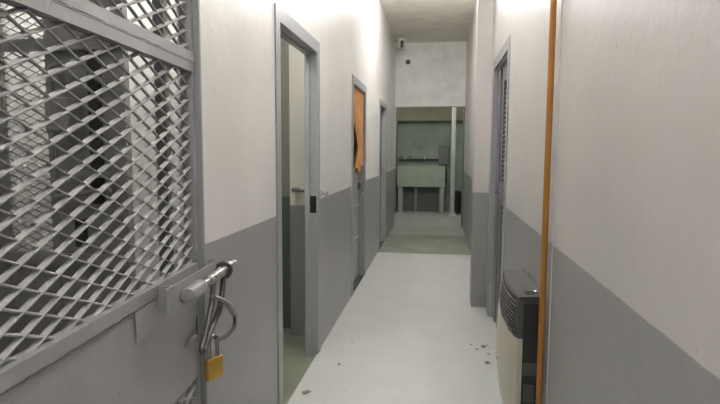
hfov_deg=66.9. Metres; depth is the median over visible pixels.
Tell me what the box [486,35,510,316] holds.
trim
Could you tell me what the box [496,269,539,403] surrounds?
heater
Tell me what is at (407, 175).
basin
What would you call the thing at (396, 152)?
wall
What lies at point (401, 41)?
security camera
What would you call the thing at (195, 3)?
trim
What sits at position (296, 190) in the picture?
door handle
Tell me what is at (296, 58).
wall
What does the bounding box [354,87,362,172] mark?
cloth
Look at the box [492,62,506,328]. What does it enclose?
door
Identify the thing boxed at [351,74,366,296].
trim
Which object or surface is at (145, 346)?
gate
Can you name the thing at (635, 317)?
wall
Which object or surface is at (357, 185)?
door
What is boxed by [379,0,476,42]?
ceiling
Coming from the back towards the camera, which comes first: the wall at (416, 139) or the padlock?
the wall at (416, 139)
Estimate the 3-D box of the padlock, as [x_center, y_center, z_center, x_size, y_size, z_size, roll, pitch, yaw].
[-0.482,0.508,1.794,0.024,0.152,0.068,4,6,32]
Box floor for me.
[283,210,502,403]
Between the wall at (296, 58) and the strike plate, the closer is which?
the strike plate
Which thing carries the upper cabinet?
attached to the wall at (416, 139)
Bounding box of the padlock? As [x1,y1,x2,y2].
[204,334,222,381]
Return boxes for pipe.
[398,156,437,159]
[536,0,556,403]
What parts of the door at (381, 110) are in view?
panel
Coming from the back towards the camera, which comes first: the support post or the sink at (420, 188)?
the sink at (420, 188)
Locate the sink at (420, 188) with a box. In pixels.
[397,165,444,213]
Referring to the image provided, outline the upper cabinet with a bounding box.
[439,147,448,164]
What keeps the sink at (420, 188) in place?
on the floor
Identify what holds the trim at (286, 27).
attached to the wall at (355, 37)
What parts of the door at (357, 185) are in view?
panel, panel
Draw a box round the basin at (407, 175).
[397,165,444,186]
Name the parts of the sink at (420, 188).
leg, panel, leg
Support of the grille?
attached to the heater
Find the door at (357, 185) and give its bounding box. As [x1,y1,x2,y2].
[353,129,362,281]
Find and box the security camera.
[393,38,404,49]
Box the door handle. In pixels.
[291,187,304,202]
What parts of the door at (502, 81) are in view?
louvre panel, rail, louvre panel, rail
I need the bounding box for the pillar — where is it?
[470,0,492,306]
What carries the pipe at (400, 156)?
attached to the wall at (416, 139)
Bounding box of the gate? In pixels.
[0,0,237,403]
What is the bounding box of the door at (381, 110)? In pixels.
[379,110,384,241]
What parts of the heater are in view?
panel, rating plate, rating plate, casing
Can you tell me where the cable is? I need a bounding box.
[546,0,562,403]
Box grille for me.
[500,275,523,338]
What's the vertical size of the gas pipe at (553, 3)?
3.400 m
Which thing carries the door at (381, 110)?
in the wall at (355, 37)
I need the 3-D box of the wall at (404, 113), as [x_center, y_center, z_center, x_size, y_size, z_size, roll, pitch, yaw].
[1.640,-2.125,12.645,1.520,0.480,0.220,1,5,8]
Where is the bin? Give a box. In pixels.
[454,191,460,213]
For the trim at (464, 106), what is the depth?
10.11 m
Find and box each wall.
[5,0,185,403]
[177,0,395,403]
[280,37,290,327]
[289,44,305,335]
[394,107,397,213]
[395,42,466,106]
[397,107,462,120]
[397,121,462,210]
[463,0,719,403]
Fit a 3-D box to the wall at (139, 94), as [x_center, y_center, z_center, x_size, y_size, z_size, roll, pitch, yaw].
[-1.437,-0.364,2.779,1.863,3.000,0.100,1,5,8]
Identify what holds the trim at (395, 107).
attached to the wall at (355, 37)
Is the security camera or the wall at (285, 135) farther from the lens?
the security camera
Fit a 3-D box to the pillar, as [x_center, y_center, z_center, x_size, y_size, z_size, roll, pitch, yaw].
[1.182,-0.748,4.895,0.298,3.400,0.220,1,5,8]
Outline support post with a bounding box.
[447,107,456,216]
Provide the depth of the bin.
12.39 m
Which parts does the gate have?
rail, sheet panel, rail, panel, patch plate, return plate, panel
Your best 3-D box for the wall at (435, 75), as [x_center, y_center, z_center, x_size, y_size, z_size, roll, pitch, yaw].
[1.292,-2.356,10.123,1.640,1.160,0.150,1,5,8]
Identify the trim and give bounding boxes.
[179,0,207,403]
[274,2,319,403]
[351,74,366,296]
[378,99,386,251]
[394,107,395,168]
[461,106,464,226]
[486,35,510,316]
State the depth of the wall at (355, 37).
2.58 m
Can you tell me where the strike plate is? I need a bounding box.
[310,196,315,212]
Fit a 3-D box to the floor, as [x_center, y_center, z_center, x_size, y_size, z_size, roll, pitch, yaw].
[-0.197,0.920,5.793,3.220,0.100,15.200,1,5,8]
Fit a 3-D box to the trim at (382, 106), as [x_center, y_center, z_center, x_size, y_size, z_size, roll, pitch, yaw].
[0.297,-0.403,8.063,0.086,2.122,0.989,1,5,8]
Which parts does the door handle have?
plate, handle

